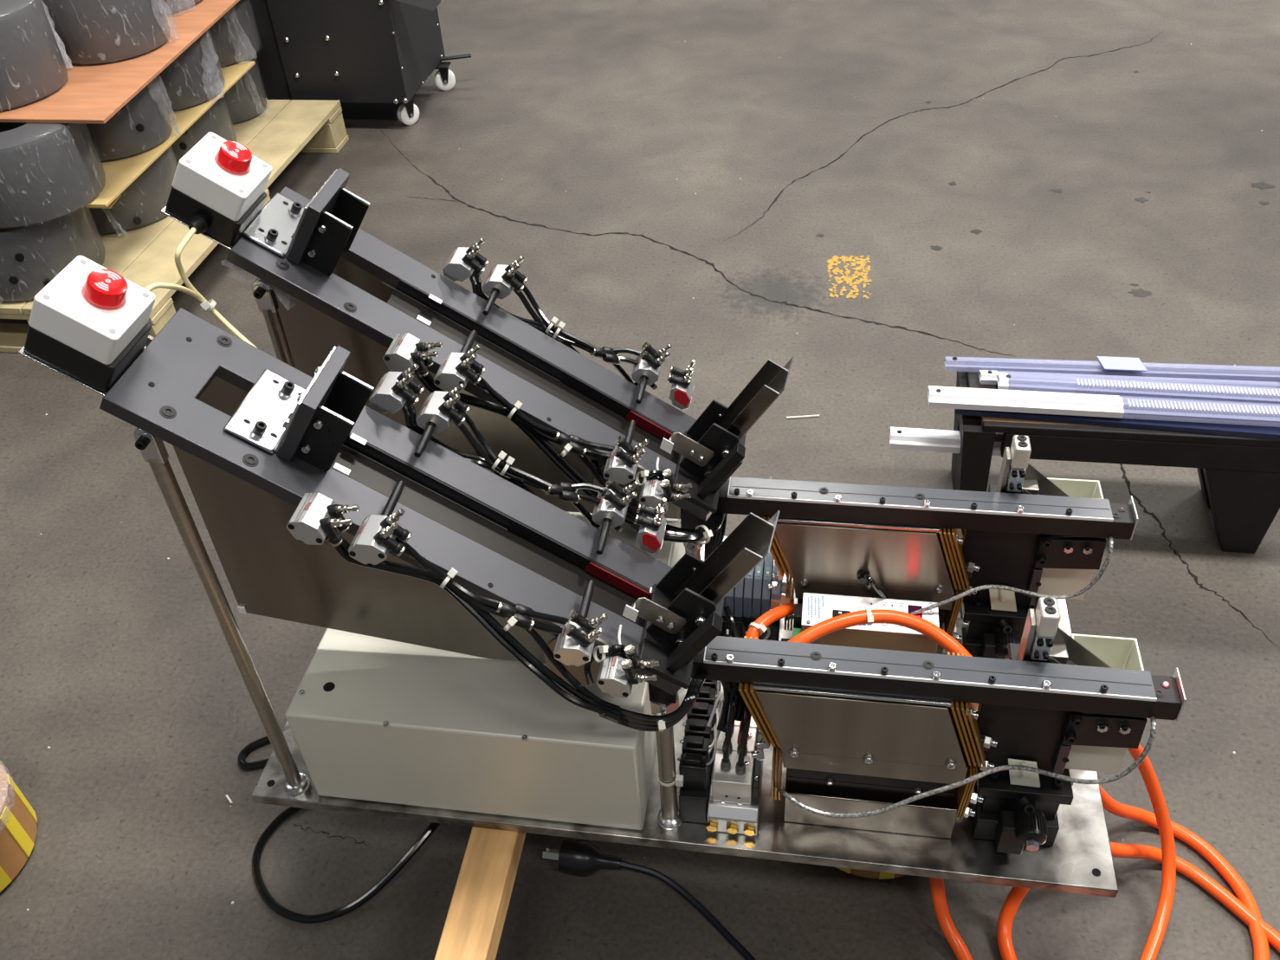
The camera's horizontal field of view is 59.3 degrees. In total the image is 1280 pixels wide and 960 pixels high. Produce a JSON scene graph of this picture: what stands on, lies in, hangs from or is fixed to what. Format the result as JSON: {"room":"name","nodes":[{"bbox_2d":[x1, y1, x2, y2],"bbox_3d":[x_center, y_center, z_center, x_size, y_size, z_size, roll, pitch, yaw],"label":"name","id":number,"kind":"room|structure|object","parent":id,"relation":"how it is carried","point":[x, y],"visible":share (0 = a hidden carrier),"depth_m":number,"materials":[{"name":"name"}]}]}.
{"room":"factory floor","nodes":[
{"label":"factory floor","id":0,"kind":"room"},
{"bbox_2d":[0,0,1279,959],"bbox_3d":[0.247,-2.127,4.208,14.000,0.003,14.000,3,41,9],"label":"floor","id":1,"kind":"structure","parent":0,"point":[873,195],"depth_m":1.97,"materials":[{"name":"concrete"}]},
{"bbox_2d":[0,762,37,892],"bbox_3d":[-0.781,0.396,1.253,0.180,0.091,0.180,3,41,9],"label":"reel","id":2,"kind":"object","parent":1,"relation":"on","point":[18,819],"visible":1,"depth_m":1.25,"materials":[{"name":"yellow"}]},
{"bbox_2d":[0,99,349,352],"bbox_3d":[-1.041,-0.581,2.417,0.503,0.100,0.960,3,41,9],"label":"pallet","id":3,"kind":"object","parent":1,"relation":"on","point":[144,255],"visible":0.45,"depth_m":2.22,"materials":[{"name":"beige wood"}]},
{"bbox_2d":[0,206,105,301],"bbox_3d":[-1.138,-0.445,2.077,0.248,0.142,0.264,3,41,9],"label":"roll","id":4,"kind":"object","parent":3,"relation":"on","point":[31,255],"visible":0.54,"depth_m":2.01,"materials":[{"name":"grey plastic"}]},
{"bbox_2d":[89,145,177,233],"bbox_3d":[-1.068,-0.615,2.271,0.260,0.142,0.272,3,41,9],"label":"roll","id":5,"kind":"object","parent":3,"relation":"on","point":[140,204],"visible":0.22,"depth_m":2.22,"materials":[{"name":"grey"}]},
{"bbox_2d":[82,61,255,206],"bbox_3d":[-1.078,-0.720,2.279,0.375,0.006,0.690,3,41,9],"label":"cardboard sheet","id":6,"kind":"object","parent":5,"relation":"on","point":[120,173],"visible":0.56,"depth_m":2.15,"materials":[{"name":"beige cardboard"}]},
{"bbox_2d":[0,122,105,227],"bbox_3d":[-1.095,-0.564,1.982,0.260,0.142,0.261,3,41,9],"label":"roll","id":7,"kind":"object","parent":6,"relation":"on","point":[48,171],"visible":0.81,"depth_m":1.92,"materials":[{"name":"grey"}]},
{"bbox_2d":[87,194,121,208],"bbox_3d":[-0.977,-0.504,2.042,0.028,0.028,0.082,17,45,23],"label":"flap","id":8,"kind":"object","parent":6,"relation":"attached to","point":[113,203],"visible":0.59,"depth_m":2.05,"materials":[{"name":"beige cardboard"}]},
{"bbox_2d":[86,77,173,161],"bbox_3d":[-1.022,-0.721,2.160,0.239,0.142,0.221,3,41,9],"label":"roll","id":9,"kind":"object","parent":6,"relation":"on","point":[143,123],"visible":0.27,"depth_m":2.12,"materials":[{"name":"grey"}]},
{"bbox_2d":[156,28,224,111],"bbox_3d":[-0.988,-0.871,2.334,0.247,0.142,0.233,3,41,9],"label":"roll","id":10,"kind":"object","parent":6,"relation":"on","point":[196,76],"visible":0.32,"depth_m":2.29,"materials":[{"name":"grey"}]},
{"bbox_2d":[0,0,239,123],"bbox_3d":[-1.049,-0.887,2.243,0.423,0.007,0.838,3,41,9],"label":"plywood sheet","id":11,"kind":"object","parent":10,"relation":"on","point":[91,93],"visible":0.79,"depth_m":2.04,"materials":[{"name":"orange wood"}]},
{"bbox_2d":[0,0,68,110],"bbox_3d":[-1.155,-0.760,1.979,0.244,0.150,0.250,3,41,9],"label":"roll","id":12,"kind":"object","parent":11,"relation":"on","point":[33,67],"visible":1,"depth_m":1.93,"materials":[{"name":"grey"}]},
{"bbox_2d":[40,0,170,64],"bbox_3d":[-1.020,-0.904,2.130,0.248,0.160,0.234,3,41,9],"label":"roll","id":13,"kind":"object","parent":11,"relation":"on","point":[85,31],"visible":0.79,"depth_m":2.08,"materials":[{"name":"grey"}]},
{"bbox_2d":[161,0,200,14],"bbox_3d":[-1.042,-1.071,2.329,0.267,0.160,0.259,3,41,9],"label":"roll","id":14,"kind":"object","parent":11,"relation":"on","point":[172,6],"visible":0.27,"depth_m":2.31,"materials":[{"name":"grey"}]},
{"bbox_2d":[171,95,236,163],"bbox_3d":[-1.027,-0.787,2.471,0.249,0.142,0.250,3,41,9],"label":"roll","id":15,"kind":"object","parent":3,"relation":"on","point":[216,119],"visible":0.21,"depth_m":2.41,"materials":[{"name":"grey"}]},
{"bbox_2d":[223,54,266,123],"bbox_3d":[-0.978,-0.931,2.637,0.198,0.142,0.189,3,41,9],"label":"roll","id":16,"kind":"object","parent":3,"relation":"on","point":[246,99],"visible":0.32,"depth_m":2.61,"materials":[{"name":"grey"}]},
{"bbox_2d":[209,0,260,66],"bbox_3d":[-0.968,-1.021,2.509,0.225,0.142,0.220,3,41,9],"label":"roll","id":17,"kind":"object","parent":16,"relation":"on","point":[235,35],"visible":0.41,"depth_m":2.47,"materials":[{"name":"grey"}]},
{"bbox_2d":[225,794,232,803],"bbox_3d":[-0.483,0.375,1.321,0.003,0.003,0.014,-31,47,-28],"label":"wire offcut","id":18,"kind":"object","parent":1,"relation":"on","point":[226,795],"visible":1,"depth_m":1.32,"materials":[{"name":"white plastic"}]},
{"bbox_2d":[237,735,270,769],"bbox_3d":[-0.444,0.328,1.369,0.090,0.009,0.046,-9,41,-5],"label":"power cable","id":19,"kind":"object","parent":1,"relation":"on","point":[242,763],"visible":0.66,"depth_m":1.36,"materials":[{"name":"black plastic"}]},
{"bbox_2d":[252,806,439,923],"bbox_3d":[-0.343,0.404,1.249,0.176,0.039,0.174,26,49,30],"label":"power cable","id":20,"kind":"object","parent":1,"relation":"on","point":[268,899],"visible":0.91,"depth_m":1.22,"materials":[{"name":"black plastic"}]},
{"bbox_2d":[249,0,471,125],"bbox_3d":[-0.684,-1.238,2.697,0.515,0.700,0.337,3,41,9],"label":"base cabinet","id":21,"kind":"object","parent":1,"relation":"on","point":[345,51],"visible":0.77,"depth_m":2.70,"materials":[{"name":"black metal"}]},
{"bbox_2d":[542,839,755,959],"bbox_3d":[0.031,0.446,1.171,0.307,0.037,0.065,24,47,29],"label":"power cable","id":22,"kind":"object","parent":1,"relation":"on","point":[575,856],"visible":1,"depth_m":1.21,"materials":[{"name":"black plastic"}]},
{"bbox_2d":[786,413,819,418],"bbox_3d":[0.264,-0.103,1.823,0.054,0.003,0.003,-4,40,0],"label":"cable tie offcut","id":23,"kind":"object","parent":1,"relation":"on","point":[807,416],"visible":1,"depth_m":1.82,"materials":[{"name":"white plastic"}]},
{"bbox_2d":[835,866,905,879],"bbox_3d":[0.258,0.335,1.237,0.182,0.096,0.182,3,41,9],"label":"reel","id":24,"kind":"object","parent":1,"relation":"on","point":[871,874],"visible":0.03,"depth_m":1.20,"materials":[{"name":"yellow"}]},
{"bbox_2d":[787,608,1176,959],"bbox_3d":[0.330,0.279,1.111,0.428,0.329,0.189,18,45,24],"label":"air hose","id":25,"kind":"object","parent":1,"relation":"on","point":[1156,934],"visible":0.62,"depth_m":1.11,"materials":[{"name":"orange rubber"}]},
{"bbox_2d":[865,607,873,625],"bbox_3d":[0.214,0.129,1.052,0.006,0.017,0.019,-2,40,2],"label":"cable tie","id":26,"kind":"object","parent":25,"relation":"attached to","point":[869,617],"visible":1,"depth_m":1.05,"materials":[{"name":"white plastic"}]},
{"bbox_2d":[929,840,1279,959],"bbox_3d":[0.496,0.462,1.054,0.348,0.116,0.348,-11,41,-8],"label":"air hose","id":27,"kind":"object","parent":1,"relation":"on","point":[1230,901],"visible":0.77,"depth_m":1.14,"materials":[{"name":"orange"}]},
{"bbox_2d":[951,360,1279,553],"bbox_3d":[0.683,-0.031,1.554,0.489,0.198,0.149,3,41,9],"label":"conveyor","id":28,"kind":"object","parent":1,"relation":"on","point":[1239,476],"visible":0.7,"depth_m":1.48,"materials":[{"name":"black metal"}]},
{"bbox_2d":[889,426,1003,455],"bbox_3d":[0.466,-0.053,1.547,0.238,0.017,0.041,3,41,9],"label":"tube","id":29,"kind":"object","parent":28,"relation":"on","point":[919,439],"visible":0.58,"depth_m":1.55,"materials":[{"name":"silver metal"}]},
{"bbox_2d":[978,369,997,384],"bbox_3d":[0.655,-0.133,1.512,0.383,0.013,0.023,3,41,8],"label":"tube","id":30,"kind":"object","parent":28,"relation":"on","point":[986,377],"visible":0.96,"depth_m":1.53,"materials":[{"name":"white plastic"}]},
{"bbox_2d":[954,406,1279,439],"bbox_3d":[0.659,-0.081,1.450,0.491,0.013,0.036,5,41,11],"label":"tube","id":31,"kind":"object","parent":28,"relation":"on","point":[1258,427],"visible":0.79,"depth_m":1.44,"materials":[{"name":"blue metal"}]},
{"bbox_2d":[927,385,1279,418],"bbox_3d":[0.642,-0.096,1.448,0.526,0.015,0.037,4,41,9],"label":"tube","id":32,"kind":"object","parent":31,"relation":"on","point":[939,397],"visible":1,"depth_m":1.46,"materials":[{"name":"white metal"}]},
{"bbox_2d":[995,381,1279,408],"bbox_3d":[0.694,-0.107,1.479,0.433,0.013,0.030,4,41,9],"label":"tube","id":33,"kind":"object","parent":28,"relation":"on","point":[1125,394],"visible":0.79,"depth_m":1.48,"materials":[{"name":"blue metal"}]},
{"bbox_2d":[996,372,1279,398],"bbox_3d":[0.694,-0.119,1.472,0.433,0.014,0.031,4,41,9],"label":"tube","id":34,"kind":"object","parent":33,"relation":"on","point":[1002,378],"visible":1,"depth_m":1.47,"materials":[{"name":"white plastic"}]},
{"bbox_3d":[0.672,-0.153,1.533,0.498,0.014,0.034,3,41,9],"label":"tube","id":35,"kind":"object","parent":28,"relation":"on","visible":0},
{"bbox_2d":[1096,355,1147,371],"bbox_3d":[0.655,-0.158,1.529,0.061,0.002,0.030,3,41,9],"label":"label card","id":36,"kind":"object","parent":35,"relation":"on","point":[1108,363],"visible":1,"depth_m":1.53,"materials":[{"name":"white"}]},
{"bbox_2d":[996,785,1270,959],"bbox_3d":[0.489,0.440,1.088,0.264,0.106,0.334,3,41,9],"label":"air hose","id":37,"kind":"object","parent":1,"relation":"on","point":[1261,949],"visible":0.73,"depth_m":1.16,"materials":[{"name":"orange"}]},
{"bbox_3d":[-0.093,0.243,1.330,0.056,0.152,0.190,3,41,9],"label":"block","id":38,"kind":"object","parent":1,"relation":"on","visible":0},
{"bbox_2d":[434,826,526,959],"bbox_3d":[-0.140,0.359,1.052,0.044,0.034,0.851,3,41,8],"label":"plank","id":39,"kind":"object","parent":38,"relation":"on","point":[475,917],"visible":0.2,"depth_m":1.01,"materials":[{"name":"brown wood"}]},
{"bbox_2d":[251,536,1118,897],"bbox_3d":[0.049,0.202,1.185,0.800,0.013,0.410,3,41,9],"label":"base plate","id":40,"kind":"object","parent":39,"relation":"on","point":[1079,860],"visible":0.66,"depth_m":1.02,"materials":[{"name":"metal"}]},
{"bbox_2d":[99,307,779,830],"bbox_3d":[-0.137,0.104,0.936,0.495,0.478,0.197,3,41,9],"label":"feed chute","id":41,"kind":"object","parent":40,"relation":"on","point":[318,507],"visible":1,"depth_m":0.88,"materials":[{"name":"grey metal"}]},
{"bbox_2d":[18,255,155,395],"bbox_3d":[-0.382,-0.108,0.780,0.077,0.078,0.060,3,41,9],"label":"box","id":42,"kind":"object","parent":41,"relation":"on","point":[88,324],"visible":1,"depth_m":0.76,"materials":[{"name":"white plastic"}]},
{"bbox_2d":[135,433,152,447],"bbox_3d":[-0.356,-0.028,0.808,0.012,0.012,0.001,38,37,-21],"label":"bolt","id":43,"kind":"object","parent":41,"relation":"in","point":[142,440],"depth_m":0.80,"materials":[{"name":"black metal"}]},
{"bbox_2d":[144,282,238,337],"bbox_3d":[-0.340,-0.109,0.896,0.077,0.129,0.126,3,41,9],"label":"cable","id":44,"kind":"object","parent":41,"relation":"attached to","point":[164,285],"visible":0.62,"depth_m":0.88,"materials":[{"name":"beige plastic"}]},
{"bbox_2d":[200,298,216,312],"bbox_3d":[-0.363,-0.147,0.945,0.013,0.014,0.016,3,41,9],"label":"cable tie","id":45,"kind":"object","parent":44,"relation":"attached to","point":[206,307],"visible":1,"depth_m":0.94,"materials":[{"name":"white plastic"}]},
{"bbox_2d":[250,424,267,437],"bbox_3d":[-0.278,-0.036,0.819,0.012,0.001,0.012,29,40,-13],"label":"bolt","id":46,"kind":"object","parent":41,"relation":"in","point":[256,430],"depth_m":0.81,"materials":[{"name":"black metal"}]},
{"bbox_2d":[278,384,295,396],"bbox_3d":[-0.269,-0.068,0.857,0.012,0.001,0.012,29,40,-13],"label":"bolt","id":47,"kind":"object","parent":41,"relation":"in","point":[281,391],"depth_m":0.85,"materials":[{"name":"black metal"}]},
{"bbox_2d":[598,672,707,731],"bbox_3d":[0.017,0.176,0.895,0.120,0.075,0.028,-31,47,-28],"label":"bundle","id":48,"kind":"object","parent":41,"relation":"attached to","point":[637,720],"visible":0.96,"depth_m":0.91,"materials":[{"name":"black plastic"}]},
{"bbox_2d":[285,511,685,829],"bbox_3d":[-0.130,0.151,1.150,0.318,0.128,0.361,3,41,9],"label":"box","id":49,"kind":"object","parent":40,"relation":"on","point":[371,718],"visible":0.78,"depth_m":1.01,"materials":[{"name":"grey metal"}]},
{"bbox_2d":[226,168,794,558],"bbox_3d":[-0.106,-0.040,1.081,0.495,0.507,0.197,3,41,9],"label":"feed chute","id":50,"kind":"object","parent":40,"relation":"on","point":[323,282],"visible":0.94,"depth_m":1.03,"materials":[{"name":"grey metal"}]},
{"bbox_2d":[160,131,271,249],"bbox_3d":[-0.351,-0.237,0.929,0.077,0.078,0.073,3,41,9],"label":"box","id":51,"kind":"object","parent":50,"relation":"on","point":[218,186],"visible":1,"depth_m":0.91,"materials":[{"name":"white plastic"}]},
{"bbox_2d":[174,226,256,347],"bbox_3d":[-0.337,-0.137,0.926,0.081,0.127,0.032,23,47,28],"label":"cable","id":52,"kind":"object","parent":51,"relation":"hanging from","point":[177,255],"visible":0.71,"depth_m":0.92,"materials":[{"name":"beige plastic"}]},
{"bbox_2d":[253,284,267,297],"bbox_3d":[-0.325,-0.161,0.962,0.012,0.012,0.001,38,37,-21],"label":"bolt","id":53,"kind":"object","parent":50,"relation":"in","point":[260,291],"depth_m":0.96,"materials":[{"name":"black metal"}]},
{"bbox_2d":[264,232,278,243],"bbox_3d":[-0.313,-0.206,0.955,0.012,0.001,0.012,29,40,-13],"label":"bolt","id":54,"kind":"object","parent":50,"relation":"in","point":[266,237],"depth_m":0.95,"materials":[{"name":"black metal"}]},
{"bbox_2d":[288,205,302,215],"bbox_3d":[-0.304,-0.238,0.993,0.012,0.001,0.012,29,40,-13],"label":"bolt","id":55,"kind":"object","parent":50,"relation":"in","point":[289,209],"depth_m":0.99,"materials":[{"name":"black metal"}]},
{"bbox_2d":[591,458,727,560],"bbox_3d":[0.034,0.055,1.081,0.141,0.211,0.088,-23,44,-21],"label":"bundle","id":56,"kind":"object","parent":50,"relation":"attached to","point":[714,528],"visible":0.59,"depth_m":1.05,"materials":[{"name":"black plastic"}]},
{"bbox_2d":[677,628,743,822],"bbox_3d":[0.072,0.216,1.051,0.059,0.137,0.154,3,41,9],"label":"chain","id":57,"kind":"object","parent":40,"relation":"on","point":[706,718],"visible":0.63,"depth_m":1.02,"materials":[{"name":"black plastic"}]},
{"bbox_2d":[705,680,764,835],"bbox_3d":[0.092,0.228,1.043,0.047,0.126,0.154,3,41,9],"label":"valve manifold","id":58,"kind":"object","parent":40,"relation":"on","point":[733,804],"visible":0.7,"depth_m":1.01,"materials":[{"name":"bare aluminium"},{"name":"brass"},{"name":"black plastic"}]},
{"bbox_2d":[736,714,751,743],"bbox_3d":[0.097,0.214,1.021,0.010,0.048,0.039,10,42,16],"label":"supply hose","id":59,"kind":"object","parent":58,"relation":"attached to","point":[739,734],"visible":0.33,"depth_m":1.02,"materials":[{"name":"black rubber"}]},
{"bbox_2d":[717,550,791,640],"bbox_3d":[0.107,0.159,1.140,0.087,0.104,0.183,3,41,9],"label":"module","id":60,"kind":"object","parent":40,"relation":"on","point":[751,597],"visible":0.52,"depth_m":1.16,"materials":[{"name":"grey plastic"}]},
{"bbox_2d":[745,601,795,638],"bbox_3d":[0.126,0.147,1.118,0.021,0.028,0.087,25,48,30],"label":"air hose","id":61,"kind":"object","parent":60,"relation":"attached to","point":[772,615],"visible":0.73,"depth_m":1.11,"materials":[{"name":"orange"}]},
{"bbox_2d":[748,621,767,635],"bbox_3d":[0.116,0.147,1.106,0.019,0.018,0.007,25,48,30],"label":"cable tie","id":62,"kind":"object","parent":61,"relation":"attached to","point":[761,628],"visible":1,"depth_m":1.10,"materials":[{"name":"white plastic"}]},
{"bbox_2d":[781,592,939,652],"bbox_3d":[0.216,0.166,1.123,0.150,0.104,0.043,3,41,9],"label":"controller","id":63,"kind":"object","parent":40,"relation":"on","point":[816,608],"visible":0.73,"depth_m":1.09,"materials":[{"name":"beige plastic"}]},
{"bbox_2d":[832,609,850,617],"bbox_3d":[0.195,0.132,1.088,0.017,0.003,0.013,3,41,8],"label":"rocker switch","id":64,"kind":"object","parent":63,"relation":"attached to","point":[835,612],"depth_m":1.09,"materials":[{"name":"black plastic"}]},
{"bbox_2d":[738,635,998,838],"bbox_3d":[0.197,0.229,0.990,0.217,0.182,0.062,3,41,9],"label":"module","id":65,"kind":"object","parent":40,"relation":"on","point":[843,752],"visible":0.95,"depth_m":0.96,"materials":[{"name":"metal"}]},
{"bbox_2d":[691,635,1186,817],"bbox_3d":[0.229,0.232,0.947,0.393,0.194,0.075,3,41,9],"label":"rail","id":66,"kind":"object","parent":65,"relation":"on","point":[1126,692],"visible":0.93,"depth_m":0.90,"materials":[{"name":"black aluminium"},{"name":"polished steel"},{"name":"bare aluminium"}]},
{"bbox_2d":[1008,596,1111,667],"bbox_3d":[0.347,0.133,0.908,0.082,0.104,0.044,3,41,9],"label":"clamp","id":67,"kind":"object","parent":66,"relation":"attached to","point":[1042,640],"visible":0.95,"depth_m":0.90,"materials":[{"name":"silver metal"}]},
{"bbox_2d":[1048,627,1111,667],"bbox_3d":[0.359,0.150,0.912,0.058,0.071,0.021,3,41,9],"label":"bracket","id":68,"kind":"object","parent":67,"relation":"on","point":[1063,649],"depth_m":0.91,"materials":[{"name":"silver metal"}]},
{"bbox_2d":[1064,633,1144,773],"bbox_3d":[0.386,0.193,0.962,0.062,0.105,0.066,3,41,9],"label":"bin","id":69,"kind":"object","parent":67,"relation":"hanging from","point":[1118,652],"visible":0.29,"depth_m":0.96,"materials":[{"name":"beige plastic"}]},
{"bbox_2d":[757,515,980,653],"bbox_3d":[0.228,0.102,1.137,0.217,0.182,0.080,3,41,9],"label":"machine","id":70,"kind":"object","parent":40,"relation":"on","point":[905,562],"visible":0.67,"depth_m":1.09,"materials":[{"name":"metal"}]},
{"bbox_2d":[716,476,1138,620],"bbox_3d":[0.260,0.099,1.101,0.393,0.194,0.075,3,41,9],"label":"rail","id":71,"kind":"object","parent":70,"relation":"on","point":[896,505],"visible":0.86,"depth_m":1.05,"materials":[{"name":"black aluminium"},{"name":"polished steel"},{"name":"bare aluminium"}]},
{"bbox_2d":[988,434,1068,496],"bbox_3d":[0.378,0.000,1.062,0.082,0.104,0.044,3,41,9],"label":"clamp","id":72,"kind":"object","parent":71,"relation":"attached to","point":[1017,475],"visible":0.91,"depth_m":1.05,"materials":[{"name":"silver metal"}]},
{"bbox_2d":[1021,463,1068,496],"bbox_3d":[0.390,0.017,1.067,0.058,0.071,0.021,3,41,9],"label":"bracket","id":73,"kind":"object","parent":72,"relation":"on","point":[1033,481],"depth_m":1.06,"materials":[{"name":"silver metal"}]},
{"bbox_2d":[1037,477,1103,600],"bbox_3d":[0.418,0.060,1.116,0.062,0.105,0.066,3,41,9],"label":"bin","id":74,"kind":"object","parent":72,"relation":"hanging from","point":[1054,581],"visible":0.16,"depth_m":1.11,"materials":[{"name":"beige plastic"}]},
{"bbox_2d":[956,529,1106,659],"bbox_3d":[0.372,0.106,1.121,0.098,0.182,0.116,-23,44,-22],"label":"mounting bracket","id":75,"kind":"object","parent":40,"relation":"on","point":[997,617],"visible":0.73,"depth_m":1.10,"materials":[{"name":"black metal"}]},
{"bbox_2d":[969,703,1147,853],"bbox_3d":[0.340,0.239,0.967,0.098,0.182,0.116,-23,44,-22],"label":"mounting bracket","id":76,"kind":"object","parent":40,"relation":"on","point":[1018,808],"visible":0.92,"depth_m":0.95,"materials":[{"name":"black metal"}]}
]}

